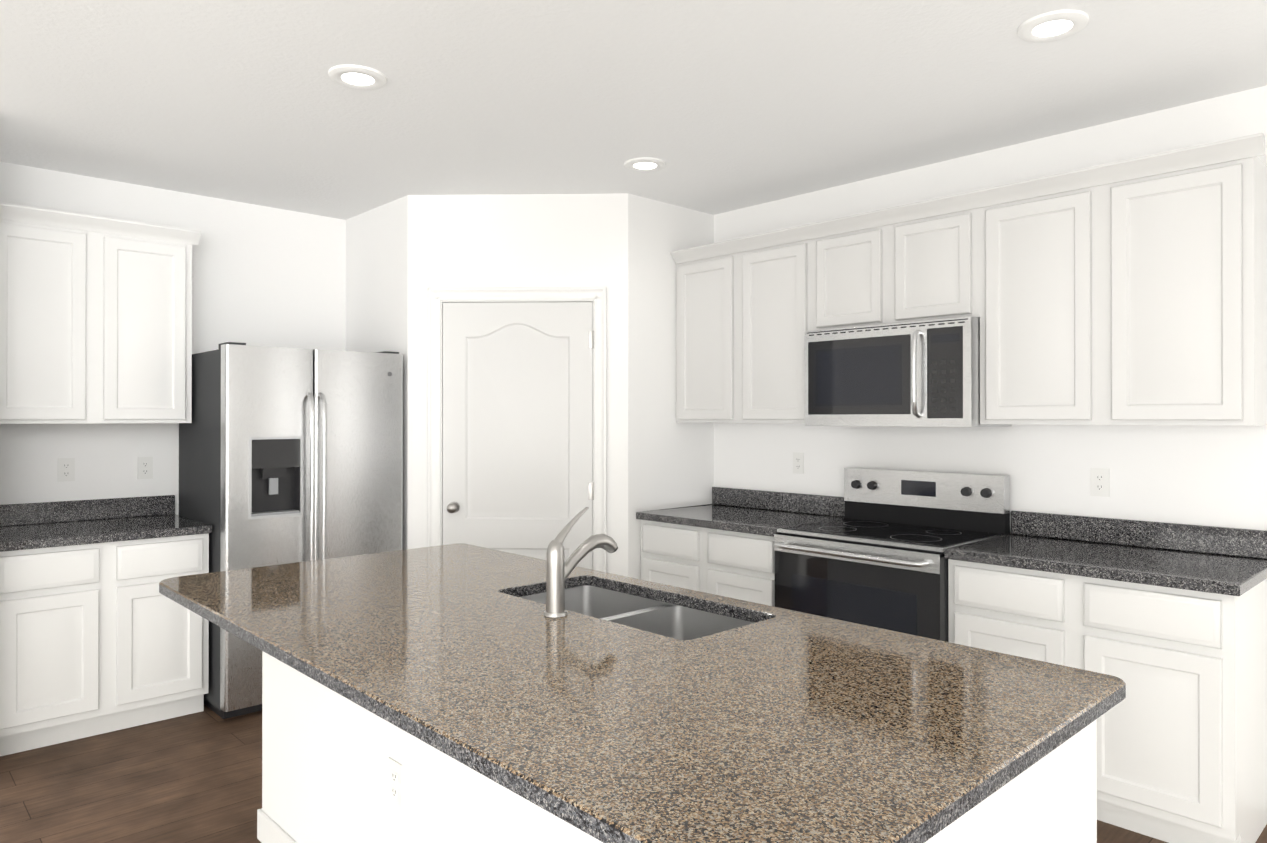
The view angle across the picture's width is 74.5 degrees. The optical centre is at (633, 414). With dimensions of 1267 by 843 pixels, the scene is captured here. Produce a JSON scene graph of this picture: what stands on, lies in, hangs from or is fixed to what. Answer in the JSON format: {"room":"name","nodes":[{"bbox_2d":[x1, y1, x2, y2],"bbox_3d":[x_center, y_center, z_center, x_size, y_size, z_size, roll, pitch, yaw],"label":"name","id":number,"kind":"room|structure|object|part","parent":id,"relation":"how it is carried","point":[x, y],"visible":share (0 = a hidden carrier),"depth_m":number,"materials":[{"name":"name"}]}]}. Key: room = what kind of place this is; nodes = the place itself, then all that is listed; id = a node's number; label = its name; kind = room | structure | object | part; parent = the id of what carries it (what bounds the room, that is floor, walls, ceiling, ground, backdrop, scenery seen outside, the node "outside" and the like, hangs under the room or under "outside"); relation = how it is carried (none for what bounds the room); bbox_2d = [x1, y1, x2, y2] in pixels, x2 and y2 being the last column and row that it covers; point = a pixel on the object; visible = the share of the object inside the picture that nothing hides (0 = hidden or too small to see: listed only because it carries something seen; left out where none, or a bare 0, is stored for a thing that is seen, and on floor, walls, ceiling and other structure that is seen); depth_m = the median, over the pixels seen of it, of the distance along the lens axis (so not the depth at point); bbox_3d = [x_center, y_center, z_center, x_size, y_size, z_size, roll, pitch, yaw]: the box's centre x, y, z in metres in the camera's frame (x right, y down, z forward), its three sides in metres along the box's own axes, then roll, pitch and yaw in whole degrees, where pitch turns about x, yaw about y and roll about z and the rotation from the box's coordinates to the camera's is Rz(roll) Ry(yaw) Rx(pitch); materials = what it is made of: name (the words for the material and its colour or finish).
{"room":"kitchen","nodes":[
{"label":"kitchen","id":0,"kind":"room"},
{"bbox_2d":[0,162,345,514],"bbox_3d":[-3.771,0.119,3.289,8.500,2.640,0.120,0,0,-43],"label":"wall","id":1,"kind":"structure","parent":0,"point":[267,276],"depth_m":4.52,"materials":[{"name":"white paint"}]},
{"bbox_2d":[58,458,74,481],"bbox_3d":[-2.803,0.273,4.113,0.070,0.115,0.006,0,0,-43],"label":"electrical outlet","id":2,"kind":"object","parent":1,"relation":"attached to","point":[66,469],"visible":1,"depth_m":4.11,"materials":[{"name":"white plastic"}]},
{"bbox_2d":[0,203,200,423],"bbox_3d":[-2.623,-0.441,4.030,0.870,0.967,0.375,0,0,-43],"label":"upper cabinet","id":3,"kind":"object","parent":1,"relation":"attached to","point":[95,319],"visible":1,"depth_m":3.91,"materials":[{"name":"white wood"}]},
{"bbox_2d":[137,457,152,478],"bbox_3d":[-2.552,0.279,4.350,0.070,0.115,0.006,0,0,-43],"label":"electrical outlet","id":4,"kind":"object","parent":1,"relation":"attached to","point":[144,467],"visible":1,"depth_m":4.35,"materials":[{"name":"white plastic"}]},
{"bbox_2d":[345,195,407,549],"bbox_3d":[-1.456,0.125,4.853,0.115,2.640,0.780,0,0,-43],"label":"wall","id":5,"kind":"structure","parent":0,"point":[376,295],"depth_m":4.76,"materials":[{"name":"white paint"}]},
{"bbox_2d":[407,193,627,576],"bbox_3d":[-0.627,0.124,4.570,1.202,2.640,0.115,0,0,2],"label":"wall","id":6,"kind":"structure","parent":0,"point":[516,240],"depth_m":4.52,"materials":[{"name":"white paint"}]},
{"bbox_2d":[427,287,606,571],"bbox_3d":[-0.629,0.379,4.558,0.972,2.131,0.140,0,0,2],"label":"door frame","id":7,"kind":"structure","parent":6,"relation":"attached to","point":[437,296],"depth_m":4.50,"materials":[{"name":"white wood"}]},
{"bbox_3d":[-0.629,0.407,4.569,0.860,2.075,0.117,0,0,2],"label":"pantry door jamb","id":8,"kind":"part","parent":7,"relation":"part of","materials":[{"name":"white wood"}]},
{"bbox_2d":[443,302,593,569],"bbox_3d":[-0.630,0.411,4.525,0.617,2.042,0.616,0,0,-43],"label":"pantry door","id":9,"kind":"structure","parent":6,"relation":"in","point":[517,427],"depth_m":4.52,"materials":[{"name":"white painted wood"},{"name":"brushed nickel"}]},
{"bbox_2d":[0,704,1266,842],"bbox_3d":[0.044,1.473,-0.762,8.740,0.100,11.240,0,0,-43],"label":"floor","id":10,"kind":"structure","parent":0,"point":[194,778],"depth_m":3.21,"materials":[{"name":"brown wood"}]},
{"bbox_2d":[0,533,208,755],"bbox_3d":[-2.547,1.004,3.922,0.840,0.876,0.629,0,0,-43],"label":"base cabinet","id":11,"kind":"object","parent":10,"relation":"on","point":[99,638],"visible":0.96,"depth_m":3.68,"materials":[{"name":"white wood"}]},
{"bbox_2d":[0,495,211,551],"bbox_3d":[-2.541,0.496,3.921,0.845,0.140,0.650,0,0,-43],"label":"countertop","id":12,"kind":"structure","parent":11,"relation":"on","point":[24,526],"depth_m":3.98,"materials":[{"name":"stone"}]},
{"bbox_2d":[179,342,402,718],"bbox_3d":[-1.810,0.553,4.437,0.904,1.782,0.828,0,0,-43],"label":"refrigerator","id":13,"kind":"object","parent":10,"relation":"on","point":[290,455],"visible":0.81,"depth_m":4.11,"materials":[{"name":"grey metal"}]},
{"bbox_2d":[262,585,1096,842],"bbox_3d":[-0.172,0.994,2.232,0.770,0.882,2.350,0,0,-43],"label":"kitchen island","id":14,"kind":"object","parent":10,"relation":"on","point":[327,752],"visible":0.24,"depth_m":2.08,"materials":[{"name":"white paint"}]},
{"bbox_2d":[257,808,295,842],"bbox_3d":[-0.177,1.385,2.226,0.783,0.100,2.376,0,0,-43],"label":"baseboard","id":15,"kind":"structure","parent":14,"relation":"attached to","point":[269,830],"depth_m":2.74,"materials":[{"name":"white wood"}]},
{"bbox_2d":[388,757,402,810],"bbox_3d":[-0.610,0.945,2.129,0.006,0.115,0.070,0,0,-43],"label":"outlet","id":16,"kind":"object","parent":14,"relation":"attached to","point":[395,783],"visible":1,"depth_m":2.12,"materials":[{"name":"white plastic"}]},
{"bbox_2d":[159,543,1125,842],"bbox_3d":[-0.274,0.538,2.138,1.130,0.034,2.450,0,0,-43],"label":"island countertop","id":17,"kind":"structure","parent":14,"relation":"on","point":[775,725],"depth_m":1.54,"materials":[{"name":"stone"}]},
{"bbox_2d":[544,507,617,616],"bbox_3d":[-0.136,0.384,2.227,0.245,0.273,0.062,0,0,-43],"label":"faucet","id":18,"kind":"object","parent":17,"relation":"on","point":[559,569],"visible":1,"depth_m":2.15,"materials":[{"name":"silver metal"}]},
{"bbox_2d":[520,586,752,639],"bbox_3d":[-0.016,0.655,2.312,0.363,0.200,0.778,0,0,-43],"label":"sink","id":19,"kind":"object","parent":17,"relation":"in","point":[661,618],"visible":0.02,"depth_m":2.41,"materials":[{"name":"silver metal"}]},
{"bbox_2d":[641,520,774,606],"bbox_3d":[0.574,1.006,4.412,0.629,0.876,0.939,0,0,-43],"label":"base cabinet","id":20,"kind":"object","parent":10,"relation":"on","point":[735,565],"visible":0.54,"depth_m":4.16,"materials":[{"name":"white wood"}]},
{"bbox_2d":[636,487,844,536],"bbox_3d":[0.568,0.498,4.407,0.646,0.140,0.938,0,0,-43],"label":"countertop","id":21,"kind":"structure","parent":20,"relation":"on","point":[761,512],"depth_m":4.43,"materials":[{"name":"stone"}]},
{"bbox_2d":[774,467,1009,641],"bbox_3d":[1.131,0.855,3.733,0.715,1.172,0.805,0,0,-43],"label":"range","id":22,"kind":"object","parent":10,"relation":"on","point":[874,557],"visible":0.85,"depth_m":3.66,"materials":[{"name":"grey"}]},
{"bbox_2d":[948,559,1266,842],"bbox_3d":[1.773,1.001,3.140,0.629,0.876,0.931,0,0,-43],"label":"base cabinet","id":23,"kind":"object","parent":10,"relation":"on","point":[1182,742],"visible":0.77,"depth_m":2.77,"materials":[{"name":"white wood"}]},
{"bbox_2d":[944,510,1266,595],"bbox_3d":[1.774,0.493,3.129,0.646,0.140,0.951,0,0,-43],"label":"countertop","id":24,"kind":"structure","parent":23,"relation":"on","point":[1221,560],"depth_m":3.13,"materials":[{"name":"stone"}]},
{"bbox_2d":[0,0,1266,219],"bbox_3d":[0.044,-1.267,-0.751,8.740,0.100,11.240,0,0,-43],"label":"ceiling","id":25,"kind":"structure","parent":0,"point":[720,106],"depth_m":3.07,"materials":[{"name":"white paint"}]},
{"bbox_2d":[328,64,386,88],"bbox_3d":[-0.979,-1.195,2.958,0.200,0.012,0.200,0,0,-43],"label":"recessed light","id":26,"kind":"object","parent":25,"relation":"in","point":[357,76],"visible":0.96,"depth_m":2.94,"materials":[{"name":"white plastic"}]},
{"bbox_2d":[624,157,665,170],"bbox_3d":[0.055,-1.191,3.974,0.200,0.012,0.200,0,0,-43],"label":"recessed light","id":27,"kind":"object","parent":25,"relation":"in","point":[644,164],"visible":1,"depth_m":3.95,"materials":[{"name":"white plastic"}]},
{"bbox_2d":[1017,9,1088,41],"bbox_3d":[1.295,-1.197,2.572,0.200,0.012,0.200,0,0,-43],"label":"recessed light","id":28,"kind":"object","parent":25,"relation":"in","point":[1052,25],"visible":1,"depth_m":2.55,"materials":[{"name":"white plastic"}]},
{"bbox_2d":[628,193,713,578],"bbox_3d":[0.187,0.125,4.777,0.700,2.640,0.115,0,0,-43],"label":"wall","id":29,"kind":"structure","parent":0,"point":[670,462],"depth_m":4.65,"materials":[{"name":"white paint"}]},
{"bbox_2d":[714,85,1266,533],"bbox_3d":[3.180,0.115,2.201,0.120,2.640,11.240,0,0,-43],"label":"wall","id":30,"kind":"structure","parent":0,"point":[1210,475],"depth_m":3.60,"materials":[{"name":"white paint"}]},
{"bbox_2d":[793,452,803,473],"bbox_3d":[0.897,0.264,4.528,0.006,0.115,0.070,0,0,-43],"label":"electrical outlet","id":31,"kind":"object","parent":30,"relation":"attached to","point":[798,463],"visible":1,"depth_m":4.53,"materials":[{"name":"white plastic"}]},
{"bbox_2d":[670,133,1266,425],"bbox_3d":[1.276,-0.442,3.858,0.375,0.967,2.716,0,0,-43],"label":"upper cabinet","id":32,"kind":"object","parent":30,"relation":"attached to","point":[1133,291],"visible":0.98,"depth_m":3.27,"materials":[{"name":"white wood"}]},
{"bbox_2d":[804,316,1011,426],"bbox_3d":[1.233,-0.174,3.840,0.458,0.457,0.820,0,0,-43],"label":"microwave","id":33,"kind":"object","parent":32,"relation":"attached to","point":[925,373],"visible":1,"depth_m":3.66,"materials":[{"name":"silver metal"}]},
{"bbox_2d":[1091,468,1109,496],"bbox_3d":[1.926,0.280,3.437,0.006,0.115,0.070,0,0,-43],"label":"electrical outlet","id":34,"kind":"object","parent":30,"relation":"attached to","point":[1099,481],"visible":1,"depth_m":3.43,"materials":[{"name":"white plastic"}]}
]}

